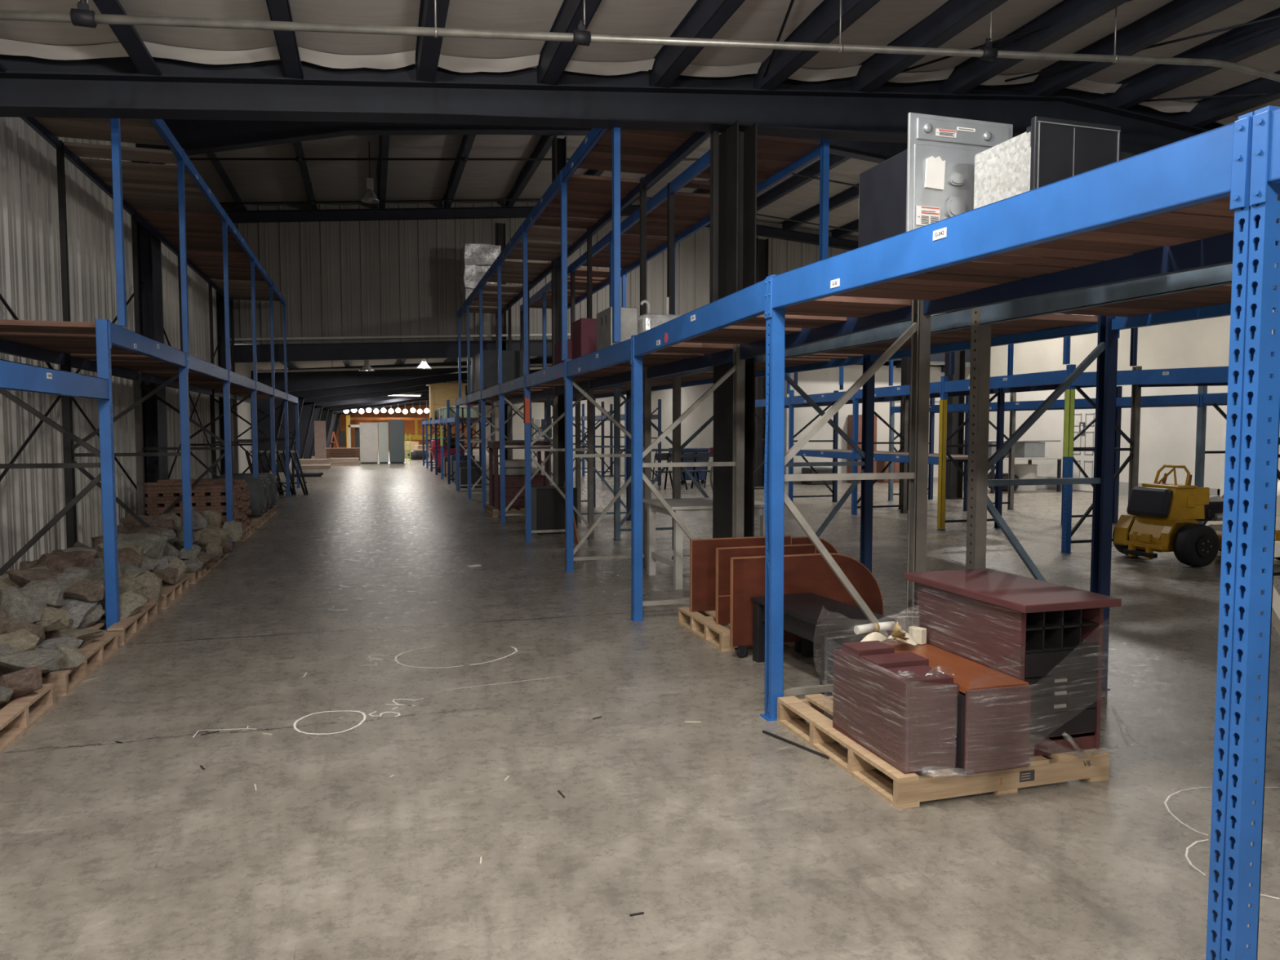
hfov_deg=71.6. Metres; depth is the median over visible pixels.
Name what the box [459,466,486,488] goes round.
storage box
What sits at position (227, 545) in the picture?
rock
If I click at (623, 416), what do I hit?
rack
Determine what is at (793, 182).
purlin
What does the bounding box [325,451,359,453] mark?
board
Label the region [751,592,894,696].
bench
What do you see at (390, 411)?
pendant lamp
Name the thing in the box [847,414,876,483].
tall cabinet
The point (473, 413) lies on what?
storage tote
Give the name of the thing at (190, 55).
ceiling
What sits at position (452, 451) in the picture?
bin
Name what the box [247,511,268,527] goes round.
wooden pallet
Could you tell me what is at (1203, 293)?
rack
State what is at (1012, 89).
girder closure
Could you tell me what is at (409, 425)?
screen
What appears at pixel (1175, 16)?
purlin
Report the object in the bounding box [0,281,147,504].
brace
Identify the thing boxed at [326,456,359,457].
board
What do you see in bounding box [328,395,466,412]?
girder
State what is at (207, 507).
board
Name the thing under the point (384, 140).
purlin
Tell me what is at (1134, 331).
rack
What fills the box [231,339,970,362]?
girder
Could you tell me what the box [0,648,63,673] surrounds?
rock
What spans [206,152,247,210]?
purlin
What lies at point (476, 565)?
paper scrap
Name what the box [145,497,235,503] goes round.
board
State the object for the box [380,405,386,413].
pendant lamp
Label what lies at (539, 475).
shelf
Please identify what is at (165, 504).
board
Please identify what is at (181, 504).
board
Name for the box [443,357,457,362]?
purlin
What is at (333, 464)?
wooden pallet
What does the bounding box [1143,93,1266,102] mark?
rod
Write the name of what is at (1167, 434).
wall
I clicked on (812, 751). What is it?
stick
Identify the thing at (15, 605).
rock
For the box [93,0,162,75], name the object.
purlin
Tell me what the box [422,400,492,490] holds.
rack
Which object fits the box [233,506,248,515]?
board
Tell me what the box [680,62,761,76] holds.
ceiling
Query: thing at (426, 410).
pendant lamp
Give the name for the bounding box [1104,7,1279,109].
purlin
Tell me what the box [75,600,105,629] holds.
rock
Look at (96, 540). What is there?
rock
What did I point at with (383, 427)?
tall cabinet
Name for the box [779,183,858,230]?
purlin
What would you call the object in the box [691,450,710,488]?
chair
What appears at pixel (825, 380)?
wall
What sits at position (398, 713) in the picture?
chalk mark
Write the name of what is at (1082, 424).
restroom sign
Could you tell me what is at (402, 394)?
strip light
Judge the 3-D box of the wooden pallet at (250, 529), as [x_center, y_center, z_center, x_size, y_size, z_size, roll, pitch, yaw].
[-6.098,0.744,12.419,1.162,0.126,1.237,-1,3,-17]
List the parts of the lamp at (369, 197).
cord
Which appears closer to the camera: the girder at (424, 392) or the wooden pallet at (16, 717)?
the wooden pallet at (16, 717)
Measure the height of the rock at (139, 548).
0.209 m
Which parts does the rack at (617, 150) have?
post, post, post, post, post, post, post, post, post, post, post, post, post, post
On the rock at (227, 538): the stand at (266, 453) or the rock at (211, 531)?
the rock at (211, 531)
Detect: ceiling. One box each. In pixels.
[0,0,1279,124]
[0,38,128,60]
[143,41,279,64]
[187,63,879,238]
[249,355,968,373]
[297,47,415,69]
[437,53,540,72]
[564,58,654,75]
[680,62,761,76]
[787,65,861,81]
[888,67,955,83]
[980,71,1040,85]
[1069,79,1121,93]
[1137,97,1198,112]
[1216,115,1238,124]
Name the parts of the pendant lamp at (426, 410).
lamp shade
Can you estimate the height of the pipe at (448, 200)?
1.117 m
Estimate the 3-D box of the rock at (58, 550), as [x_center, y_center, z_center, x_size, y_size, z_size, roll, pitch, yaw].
[-4.784,0.702,7.437,0.289,0.235,0.304,0,3,4]
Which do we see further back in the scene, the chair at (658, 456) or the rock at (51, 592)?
the chair at (658, 456)
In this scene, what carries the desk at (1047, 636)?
on the wooden pallet at (907, 790)
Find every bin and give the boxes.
[428,448,466,472]
[669,448,710,484]
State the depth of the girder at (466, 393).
49.49 m
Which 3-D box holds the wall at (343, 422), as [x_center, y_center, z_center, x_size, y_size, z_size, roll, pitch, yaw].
[-14.452,-4.708,70.794,19.700,4.200,0.200,-1,3,-17]
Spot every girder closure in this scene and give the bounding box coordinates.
[0,53,140,73]
[152,57,284,77]
[300,61,416,80]
[435,66,537,83]
[556,71,648,86]
[670,74,753,88]
[775,76,850,90]
[873,80,941,93]
[964,83,1026,95]
[1050,88,1106,104]
[1125,104,1180,122]
[1200,122,1225,129]
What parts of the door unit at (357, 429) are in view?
panel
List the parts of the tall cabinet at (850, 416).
door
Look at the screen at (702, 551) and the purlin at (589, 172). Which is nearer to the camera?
the screen at (702, 551)
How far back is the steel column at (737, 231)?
7.65 m
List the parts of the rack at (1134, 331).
post, post, post, post, post, post, post, post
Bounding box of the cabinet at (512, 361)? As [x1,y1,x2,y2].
[467,350,524,395]
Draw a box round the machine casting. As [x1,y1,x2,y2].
[434,409,437,419]
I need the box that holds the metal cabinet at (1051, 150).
[973,115,1120,208]
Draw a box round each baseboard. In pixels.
[786,477,937,484]
[987,472,1220,495]
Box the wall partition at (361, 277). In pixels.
[221,200,945,344]
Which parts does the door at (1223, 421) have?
frame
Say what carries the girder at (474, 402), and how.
attached to the wall at (1200, 343)
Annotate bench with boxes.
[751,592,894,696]
[963,440,1062,493]
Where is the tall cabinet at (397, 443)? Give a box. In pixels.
[388,419,404,463]
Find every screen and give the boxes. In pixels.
[355,420,447,451]
[689,535,791,612]
[715,543,816,624]
[729,552,884,657]
[791,536,838,553]
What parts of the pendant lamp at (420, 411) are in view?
lamp shade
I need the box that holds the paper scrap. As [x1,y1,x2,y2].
[466,564,480,567]
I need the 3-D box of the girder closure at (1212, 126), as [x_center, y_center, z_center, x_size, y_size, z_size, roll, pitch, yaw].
[5.926,-3.604,9.144,0.930,0.251,0.020,-1,3,-17]
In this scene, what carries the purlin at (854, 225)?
attached to the girder at (195, 137)
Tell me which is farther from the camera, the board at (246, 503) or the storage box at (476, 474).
the storage box at (476, 474)
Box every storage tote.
[438,408,441,419]
[440,407,444,418]
[443,406,446,418]
[445,405,462,417]
[462,405,478,417]
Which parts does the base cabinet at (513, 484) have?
corner post, corner post, drawer, drawer, cornice, drawer, corner post, corner post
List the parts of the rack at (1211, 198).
post, post, post, post, post, post, post, post, post, post, post, post, post, post, foot plate, post, post, post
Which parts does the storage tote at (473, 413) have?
lid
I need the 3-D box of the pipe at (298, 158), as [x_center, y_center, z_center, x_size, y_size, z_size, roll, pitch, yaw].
[1.115,-5.943,16.939,17.903,1.217,0.080,-1,3,-17]
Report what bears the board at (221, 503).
on the board at (207, 507)
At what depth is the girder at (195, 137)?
13.41 m
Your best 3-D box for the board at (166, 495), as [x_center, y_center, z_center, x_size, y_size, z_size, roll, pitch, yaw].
[-6.402,0.170,12.277,0.120,0.042,1.160,-1,3,-17]
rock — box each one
[0,573,21,589]
[0,586,42,623]
[0,608,13,634]
[0,628,39,652]
[0,643,20,657]
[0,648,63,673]
[0,665,16,678]
[0,666,42,697]
[0,685,13,703]
[4,566,48,574]
[6,568,60,587]
[6,621,44,644]
[19,559,39,569]
[19,580,64,608]
[31,599,46,608]
[32,607,70,632]
[35,635,83,648]
[36,550,96,573]
[44,629,60,639]
[51,549,63,553]
[54,644,86,671]
[56,571,85,599]
[58,628,104,641]
[59,597,97,629]
[59,618,73,629]
[62,547,97,552]
[62,566,104,580]
[63,578,105,601]
[72,541,88,547]
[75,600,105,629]
[76,546,100,558]
[91,535,102,550]
[93,558,103,567]
[96,547,142,566]
[97,539,135,551]
[98,592,106,617]
[100,533,168,559]
[102,591,146,618]
[103,582,149,601]
[116,524,127,533]
[118,561,150,577]
[118,562,122,577]
[118,573,136,595]
[120,515,177,530]
[124,525,162,533]
[134,544,142,555]
[135,571,162,601]
[137,554,159,571]
[139,531,162,535]
[149,566,178,584]
[155,558,168,568]
[158,512,181,532]
[160,527,176,545]
[161,555,182,563]
[161,556,186,585]
[162,534,178,543]
[162,542,179,556]
[173,537,183,551]
[174,518,194,537]
[177,530,203,546]
[178,544,201,559]
[182,557,203,573]
[191,508,207,530]
[195,524,231,537]
[195,551,218,566]
[200,509,221,527]
[200,535,221,546]
[205,542,222,557]
[217,536,231,542]
[220,539,232,553]
[222,520,242,542]
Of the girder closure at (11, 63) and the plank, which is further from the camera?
the plank
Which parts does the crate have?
lid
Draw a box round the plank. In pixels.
[564,481,579,545]
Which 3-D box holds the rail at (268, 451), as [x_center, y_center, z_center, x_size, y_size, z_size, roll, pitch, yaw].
[-8.517,-0.178,20.644,1.000,1.004,0.300,-1,3,-17]
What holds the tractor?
on the floor
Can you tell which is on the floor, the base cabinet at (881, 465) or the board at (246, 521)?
the base cabinet at (881, 465)
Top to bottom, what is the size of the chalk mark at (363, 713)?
0.001 m
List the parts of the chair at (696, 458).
backrest, seat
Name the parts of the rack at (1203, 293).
post, post, post, post, post, post, post, post, post, post, post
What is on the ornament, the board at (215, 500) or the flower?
the flower
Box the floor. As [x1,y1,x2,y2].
[0,448,1279,959]
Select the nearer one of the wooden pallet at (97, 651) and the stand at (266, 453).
the wooden pallet at (97, 651)
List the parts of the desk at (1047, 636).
pull, pull, pull, drawer, drawer, drawer, drawer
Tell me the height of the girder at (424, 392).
1.404 m
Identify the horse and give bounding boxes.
[328,431,338,448]
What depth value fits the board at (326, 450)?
40.27 m
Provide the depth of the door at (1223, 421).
17.89 m
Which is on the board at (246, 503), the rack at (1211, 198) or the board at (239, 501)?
the board at (239, 501)
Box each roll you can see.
[203,477,266,516]
[213,475,271,511]
[222,472,277,508]
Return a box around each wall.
[0,116,303,575]
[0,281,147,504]
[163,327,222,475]
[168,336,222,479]
[333,404,499,448]
[512,396,613,462]
[620,364,944,484]
[929,309,1274,387]
[963,385,1279,488]
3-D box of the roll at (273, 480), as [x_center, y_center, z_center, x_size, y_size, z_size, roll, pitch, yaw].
[-6.828,0.192,15.473,0.900,0.619,0.677,-1,3,-17]
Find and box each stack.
[404,441,418,448]
[404,448,429,457]
[414,444,430,450]
[460,244,500,304]
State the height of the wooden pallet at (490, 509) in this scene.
0.126 m
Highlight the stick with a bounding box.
[762,730,829,759]
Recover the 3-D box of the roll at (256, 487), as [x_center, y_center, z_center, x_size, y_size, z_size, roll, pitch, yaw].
[-6.419,0.279,13.980,0.950,0.619,0.677,-1,3,-17]
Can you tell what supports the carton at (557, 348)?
on the rack at (1211, 198)
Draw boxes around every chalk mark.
[192,725,251,737]
[293,710,366,734]
[360,654,386,666]
[368,697,423,716]
[394,645,517,668]
[440,676,557,690]
[1164,786,1209,875]
[1260,786,1279,898]
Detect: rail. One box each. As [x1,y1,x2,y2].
[230,333,570,341]
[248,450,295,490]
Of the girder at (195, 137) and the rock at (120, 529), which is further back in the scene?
the girder at (195, 137)
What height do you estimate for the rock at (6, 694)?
0.106 m
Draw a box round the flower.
[888,621,910,641]
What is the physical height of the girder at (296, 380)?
1.404 m
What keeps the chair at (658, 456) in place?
on the floor
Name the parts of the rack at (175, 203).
post, post, post, post, post, post, post, post, post, post, post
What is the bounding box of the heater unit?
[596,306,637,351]
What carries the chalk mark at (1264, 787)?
on the floor
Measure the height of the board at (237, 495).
0.042 m
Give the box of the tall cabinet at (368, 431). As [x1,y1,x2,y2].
[360,422,377,463]
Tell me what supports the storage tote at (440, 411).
on the rack at (448, 421)
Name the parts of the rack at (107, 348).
post, post, post, post, post, post, post, post, post, post, post, post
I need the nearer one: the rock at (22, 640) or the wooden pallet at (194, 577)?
the rock at (22, 640)
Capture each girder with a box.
[0,71,1210,159]
[135,119,907,164]
[224,204,857,250]
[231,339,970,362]
[250,357,551,392]
[288,368,542,401]
[302,380,466,405]
[314,386,467,408]
[322,391,467,410]
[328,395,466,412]
[333,400,491,413]
[337,401,498,414]
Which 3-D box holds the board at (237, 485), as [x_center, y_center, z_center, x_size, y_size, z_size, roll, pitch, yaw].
[-6.023,0.095,12.023,1.100,0.042,0.135,-1,3,-16]
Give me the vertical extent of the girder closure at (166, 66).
0.251 m
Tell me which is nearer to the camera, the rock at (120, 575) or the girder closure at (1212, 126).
the rock at (120, 575)
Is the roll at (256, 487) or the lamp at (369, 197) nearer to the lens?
the roll at (256, 487)
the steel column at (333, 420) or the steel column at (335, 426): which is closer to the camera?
the steel column at (333, 420)
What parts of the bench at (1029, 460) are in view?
leg, leg, leg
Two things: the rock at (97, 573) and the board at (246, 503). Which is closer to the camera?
the rock at (97, 573)
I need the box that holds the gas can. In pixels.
[710,447,713,453]
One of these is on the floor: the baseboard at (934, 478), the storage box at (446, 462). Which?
the storage box at (446, 462)
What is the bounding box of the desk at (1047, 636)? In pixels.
[904,568,1121,756]
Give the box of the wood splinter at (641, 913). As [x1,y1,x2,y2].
[629,911,644,915]
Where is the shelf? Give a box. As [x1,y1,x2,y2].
[493,473,545,478]
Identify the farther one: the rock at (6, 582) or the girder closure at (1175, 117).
the girder closure at (1175, 117)
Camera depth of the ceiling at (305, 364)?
26.78 m
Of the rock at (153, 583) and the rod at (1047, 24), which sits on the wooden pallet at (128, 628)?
the rock at (153, 583)
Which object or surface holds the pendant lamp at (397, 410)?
hanging from the ceiling at (305, 364)
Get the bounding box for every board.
[144,480,213,486]
[144,484,236,490]
[144,488,235,493]
[145,495,235,500]
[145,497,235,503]
[145,505,235,511]
[146,503,164,507]
[146,507,238,514]
[147,493,163,497]
[148,514,160,516]
[155,484,239,488]
[157,478,225,482]
[159,503,244,507]
[161,493,239,497]
[163,493,179,497]
[164,503,179,506]
[174,479,244,483]
[178,514,242,519]
[179,502,195,506]
[194,492,210,496]
[195,502,210,506]
[210,484,245,487]
[210,492,225,496]
[210,502,226,506]
[220,518,236,522]
[225,487,246,495]
[232,497,248,505]
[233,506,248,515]
[238,506,245,510]
[239,496,246,499]
[240,493,247,496]
[242,501,248,505]
[242,519,249,523]
[314,421,326,458]
[325,448,358,449]
[325,449,359,451]
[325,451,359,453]
[326,453,359,454]
[326,454,359,456]
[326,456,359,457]
[345,417,429,420]
[842,640,894,659]
[860,651,928,669]
[882,665,953,687]
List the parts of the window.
pane, pane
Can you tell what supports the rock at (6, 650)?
on the rock at (49, 660)
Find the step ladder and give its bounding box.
[404,433,410,463]
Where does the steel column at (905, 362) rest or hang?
on the floor
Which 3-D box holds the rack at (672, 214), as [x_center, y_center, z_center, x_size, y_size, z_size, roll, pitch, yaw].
[-0.436,-2.494,13.926,0.947,2.025,12.115,-1,3,-17]
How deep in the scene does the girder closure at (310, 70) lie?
6.73 m
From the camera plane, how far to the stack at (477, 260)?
19.78 m
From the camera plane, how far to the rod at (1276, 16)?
7.23 m
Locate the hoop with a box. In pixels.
[709,466,712,490]
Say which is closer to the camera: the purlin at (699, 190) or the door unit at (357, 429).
the purlin at (699, 190)
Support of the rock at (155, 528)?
on the rock at (171, 539)
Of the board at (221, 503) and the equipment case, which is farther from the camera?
the equipment case
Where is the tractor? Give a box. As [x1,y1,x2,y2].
[1112,464,1279,566]
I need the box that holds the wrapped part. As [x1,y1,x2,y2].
[637,297,683,342]
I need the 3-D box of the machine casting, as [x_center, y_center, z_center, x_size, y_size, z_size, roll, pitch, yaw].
[-6.721,-2.245,30.691,0.600,0.360,0.600,-3,4,-40]
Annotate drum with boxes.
[1013,463,1037,491]
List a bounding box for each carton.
[554,339,572,364]
[572,318,596,359]
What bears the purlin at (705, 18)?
attached to the girder at (837, 115)
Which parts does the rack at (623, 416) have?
post, post, post, post, post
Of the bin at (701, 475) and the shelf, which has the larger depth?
the bin at (701, 475)
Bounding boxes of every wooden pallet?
[0,683,55,753]
[41,631,119,696]
[84,600,158,645]
[157,576,189,609]
[182,560,211,583]
[200,546,228,567]
[235,523,254,542]
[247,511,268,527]
[264,505,276,518]
[295,462,331,466]
[299,458,329,462]
[301,463,330,469]
[328,457,359,462]
[329,460,359,466]
[484,504,524,516]
[677,606,795,651]
[777,693,1109,809]
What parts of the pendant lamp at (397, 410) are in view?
lamp shade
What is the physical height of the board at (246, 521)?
0.042 m
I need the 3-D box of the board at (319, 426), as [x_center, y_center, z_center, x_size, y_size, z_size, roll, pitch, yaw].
[-14.260,-1.707,39.578,0.470,1.850,0.080,-1,3,-17]
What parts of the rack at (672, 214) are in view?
post, post, post, post, post, post, post, post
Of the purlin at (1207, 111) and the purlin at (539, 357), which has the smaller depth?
the purlin at (1207, 111)
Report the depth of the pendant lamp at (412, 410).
57.92 m
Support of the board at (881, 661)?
on the cabinets at (920, 729)
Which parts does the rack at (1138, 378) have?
post, post, post, post, post, post, post, post, post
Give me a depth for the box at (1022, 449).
21.42 m
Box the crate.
[426,382,466,420]
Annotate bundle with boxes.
[445,380,462,382]
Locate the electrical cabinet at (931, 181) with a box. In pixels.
[857,112,1013,248]
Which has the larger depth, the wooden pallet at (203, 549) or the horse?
the horse
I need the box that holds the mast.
[337,415,350,448]
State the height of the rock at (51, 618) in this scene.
0.154 m
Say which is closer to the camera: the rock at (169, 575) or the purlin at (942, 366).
the rock at (169, 575)
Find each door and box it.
[1072,408,1095,491]
[1217,405,1226,497]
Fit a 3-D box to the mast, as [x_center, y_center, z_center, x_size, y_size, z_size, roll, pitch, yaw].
[-17.654,-2.723,53.099,1.000,2.300,0.800,-1,3,-17]
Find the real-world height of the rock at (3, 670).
0.212 m
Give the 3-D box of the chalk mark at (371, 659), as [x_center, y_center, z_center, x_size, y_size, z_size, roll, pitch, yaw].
[-1.752,1.189,5.862,0.179,0.001,0.286,-1,3,-17]
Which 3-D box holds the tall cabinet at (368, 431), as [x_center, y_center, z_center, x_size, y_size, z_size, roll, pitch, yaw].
[-11.755,-1.609,38.497,0.780,1.780,0.844,-1,3,-17]
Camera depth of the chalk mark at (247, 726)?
4.51 m
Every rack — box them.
[0,319,300,630]
[20,117,287,393]
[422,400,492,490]
[455,105,1279,959]
[457,127,719,397]
[511,263,1276,690]
[520,135,829,368]
[573,399,662,485]
[754,351,1279,576]
[786,311,1273,394]
[888,386,1227,524]
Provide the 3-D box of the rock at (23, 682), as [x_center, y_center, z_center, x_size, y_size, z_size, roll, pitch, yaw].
[-3.241,1.062,4.630,0.169,0.151,0.196,1,3,13]
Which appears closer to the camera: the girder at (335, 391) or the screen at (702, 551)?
the screen at (702, 551)
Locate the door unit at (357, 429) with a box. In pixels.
[347,424,359,449]
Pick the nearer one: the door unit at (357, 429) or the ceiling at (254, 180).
the ceiling at (254, 180)
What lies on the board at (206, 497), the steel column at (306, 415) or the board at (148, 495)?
the board at (148, 495)
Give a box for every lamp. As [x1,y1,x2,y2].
[358,408,364,413]
[359,360,374,371]
[360,142,379,203]
[365,407,371,412]
[373,408,378,413]
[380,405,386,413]
[388,408,393,413]
[395,404,400,413]
[402,402,408,413]
[410,401,415,413]
[416,358,431,368]
[417,406,422,413]
[423,400,429,413]
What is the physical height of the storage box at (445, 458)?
0.620 m
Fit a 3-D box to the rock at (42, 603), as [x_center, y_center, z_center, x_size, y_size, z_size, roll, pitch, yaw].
[-3.827,0.826,5.425,0.284,0.192,0.321,3,4,39]
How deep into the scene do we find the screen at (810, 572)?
6.00 m
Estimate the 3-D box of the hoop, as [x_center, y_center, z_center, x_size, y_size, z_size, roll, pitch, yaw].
[1.669,-0.018,17.871,0.552,1.010,0.200,-1,3,-17]
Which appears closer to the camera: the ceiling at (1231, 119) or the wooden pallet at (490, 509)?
the ceiling at (1231, 119)
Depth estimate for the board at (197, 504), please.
11.87 m
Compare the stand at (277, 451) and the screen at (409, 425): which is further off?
the screen at (409, 425)
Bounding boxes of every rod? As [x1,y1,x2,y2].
[763,0,794,77]
[899,0,1132,73]
[1004,14,1279,82]
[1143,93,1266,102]
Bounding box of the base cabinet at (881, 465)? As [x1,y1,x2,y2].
[876,461,899,483]
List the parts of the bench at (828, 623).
leg, leg, leg, leg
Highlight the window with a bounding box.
[533,417,552,438]
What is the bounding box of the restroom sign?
[1079,422,1084,435]
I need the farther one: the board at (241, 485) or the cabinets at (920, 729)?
the board at (241, 485)
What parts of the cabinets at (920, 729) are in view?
panel, panel, return panel, panel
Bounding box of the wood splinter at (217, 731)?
[200,730,219,735]
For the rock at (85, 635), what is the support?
on the rock at (54, 633)
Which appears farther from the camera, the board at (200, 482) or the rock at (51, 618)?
the board at (200, 482)
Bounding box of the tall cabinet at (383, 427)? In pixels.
[377,422,388,463]
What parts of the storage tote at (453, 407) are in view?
lid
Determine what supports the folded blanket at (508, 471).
on the base cabinet at (513, 484)
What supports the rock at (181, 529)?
on the rock
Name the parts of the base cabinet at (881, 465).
door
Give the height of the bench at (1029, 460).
1.235 m
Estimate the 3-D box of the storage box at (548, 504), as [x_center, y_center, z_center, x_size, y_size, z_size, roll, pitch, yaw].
[-1.298,0.432,13.182,0.600,0.660,0.700,-1,3,-17]
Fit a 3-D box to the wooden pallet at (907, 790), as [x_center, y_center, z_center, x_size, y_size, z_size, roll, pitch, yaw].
[1.379,1.221,4.251,1.053,0.126,1.136,-1,3,-17]
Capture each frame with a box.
[291,472,323,477]
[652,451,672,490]
[664,450,686,489]
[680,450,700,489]
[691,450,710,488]
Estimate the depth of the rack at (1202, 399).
14.26 m
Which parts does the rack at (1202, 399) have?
post, post, post, post, post, post, post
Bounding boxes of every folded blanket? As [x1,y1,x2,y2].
[505,459,531,467]
[505,466,537,475]
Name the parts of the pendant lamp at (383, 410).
lamp shade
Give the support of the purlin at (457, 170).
attached to the girder at (195, 137)
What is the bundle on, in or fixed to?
on the crate
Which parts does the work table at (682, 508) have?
leg, leg, leg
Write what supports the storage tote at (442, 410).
on the rack at (448, 421)
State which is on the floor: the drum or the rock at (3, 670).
the drum
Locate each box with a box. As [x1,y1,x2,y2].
[443,456,447,477]
[445,462,447,478]
[450,454,475,482]
[453,460,479,484]
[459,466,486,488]
[531,484,577,534]
[988,442,1007,457]
[1007,441,1044,457]
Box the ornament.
[853,621,917,645]
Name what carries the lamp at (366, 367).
hanging from the ceiling at (305, 364)
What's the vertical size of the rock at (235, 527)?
0.282 m
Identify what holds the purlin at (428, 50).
attached to the girder at (837, 115)
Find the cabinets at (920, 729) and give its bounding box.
[832,640,1031,774]
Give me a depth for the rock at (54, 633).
5.43 m
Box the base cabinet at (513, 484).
[487,440,550,509]
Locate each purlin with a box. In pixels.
[0,62,8,72]
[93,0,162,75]
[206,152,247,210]
[266,0,303,79]
[279,361,297,368]
[293,141,317,209]
[342,360,350,366]
[376,135,389,208]
[395,359,406,364]
[415,0,449,82]
[442,134,475,208]
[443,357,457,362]
[505,135,557,207]
[534,355,551,358]
[536,0,601,85]
[584,168,604,176]
[629,137,708,205]
[648,0,745,88]
[693,179,710,194]
[752,0,879,90]
[756,153,851,210]
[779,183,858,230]
[829,218,858,238]
[849,0,1008,93]
[882,360,901,368]
[931,364,944,372]
[941,0,1128,94]
[1026,0,1244,97]
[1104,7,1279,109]
[1178,70,1279,127]
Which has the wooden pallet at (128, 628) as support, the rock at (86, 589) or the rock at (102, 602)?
the rock at (102, 602)
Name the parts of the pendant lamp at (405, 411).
lamp shade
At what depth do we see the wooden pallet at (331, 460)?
36.37 m
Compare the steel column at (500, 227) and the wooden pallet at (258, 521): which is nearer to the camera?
the wooden pallet at (258, 521)
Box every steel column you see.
[131,160,168,515]
[216,279,235,474]
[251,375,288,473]
[276,397,304,471]
[293,402,315,463]
[303,405,323,458]
[311,408,328,456]
[325,410,333,444]
[325,412,337,448]
[330,413,340,448]
[497,222,507,459]
[551,134,566,484]
[712,120,757,537]
[754,237,768,487]
[897,320,910,510]
[944,311,965,499]
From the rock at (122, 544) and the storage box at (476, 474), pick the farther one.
the storage box at (476, 474)
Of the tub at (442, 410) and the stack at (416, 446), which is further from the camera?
the stack at (416, 446)
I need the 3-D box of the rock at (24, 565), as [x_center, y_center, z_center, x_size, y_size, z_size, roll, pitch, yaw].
[-4.630,0.726,6.850,0.303,0.214,0.274,-2,4,-33]
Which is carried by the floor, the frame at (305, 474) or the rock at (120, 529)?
the frame at (305, 474)
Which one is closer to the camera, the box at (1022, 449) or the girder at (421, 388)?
the box at (1022, 449)
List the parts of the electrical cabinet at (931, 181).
panel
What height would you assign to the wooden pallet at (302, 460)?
0.134 m
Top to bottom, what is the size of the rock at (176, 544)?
0.221 m
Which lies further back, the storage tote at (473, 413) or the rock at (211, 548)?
the storage tote at (473, 413)
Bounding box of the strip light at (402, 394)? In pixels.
[390,393,421,395]
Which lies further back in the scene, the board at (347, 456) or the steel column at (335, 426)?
the steel column at (335, 426)
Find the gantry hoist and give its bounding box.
[404,419,435,441]
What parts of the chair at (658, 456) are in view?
backrest, seat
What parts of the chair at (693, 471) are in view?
backrest, seat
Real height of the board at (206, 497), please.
0.042 m
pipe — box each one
[0,0,1279,81]
[188,134,858,186]
[219,181,858,232]
[257,360,551,373]
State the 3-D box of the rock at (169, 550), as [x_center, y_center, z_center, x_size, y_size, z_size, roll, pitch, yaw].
[-4.655,0.693,8.742,0.222,0.148,0.192,0,3,8]
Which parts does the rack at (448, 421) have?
post, post, post, post, post, post, post, post, post, post, post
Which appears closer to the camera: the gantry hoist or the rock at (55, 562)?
the rock at (55, 562)
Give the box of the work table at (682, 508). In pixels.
[642,497,764,589]
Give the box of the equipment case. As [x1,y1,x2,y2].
[801,466,832,484]
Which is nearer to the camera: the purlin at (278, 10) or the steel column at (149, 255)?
the purlin at (278, 10)
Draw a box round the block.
[908,626,926,644]
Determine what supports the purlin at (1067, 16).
attached to the girder at (837, 115)
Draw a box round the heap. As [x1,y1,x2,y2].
[408,450,429,459]
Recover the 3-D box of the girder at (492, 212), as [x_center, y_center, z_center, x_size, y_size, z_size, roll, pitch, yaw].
[0.188,-6.256,22.081,19.701,1.080,0.200,-1,3,-17]
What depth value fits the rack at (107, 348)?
8.67 m
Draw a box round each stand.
[244,450,253,473]
[251,450,262,473]
[257,450,266,473]
[263,450,281,496]
[270,450,284,495]
[276,449,293,495]
[282,449,296,495]
[288,449,306,495]
[294,449,308,495]
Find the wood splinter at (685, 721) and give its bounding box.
[684,720,701,722]
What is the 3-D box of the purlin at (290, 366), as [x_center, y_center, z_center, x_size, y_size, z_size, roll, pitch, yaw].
[-16.068,-4.427,45.526,0.220,0.200,53.200,-1,3,-17]
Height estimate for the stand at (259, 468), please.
1.011 m
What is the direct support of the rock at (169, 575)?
on the wooden pallet at (170, 593)
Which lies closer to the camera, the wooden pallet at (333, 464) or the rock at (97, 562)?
the rock at (97, 562)
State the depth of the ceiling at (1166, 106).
8.74 m
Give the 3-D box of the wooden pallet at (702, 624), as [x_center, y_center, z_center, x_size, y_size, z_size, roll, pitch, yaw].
[0.964,1.079,6.684,1.122,0.126,0.939,-1,3,-17]
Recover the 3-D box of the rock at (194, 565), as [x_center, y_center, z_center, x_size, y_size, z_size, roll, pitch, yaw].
[-4.433,0.844,8.756,0.231,0.132,0.203,0,3,-6]
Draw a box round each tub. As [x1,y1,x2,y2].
[431,440,446,448]
[441,408,444,418]
[444,408,446,418]
[449,407,462,417]

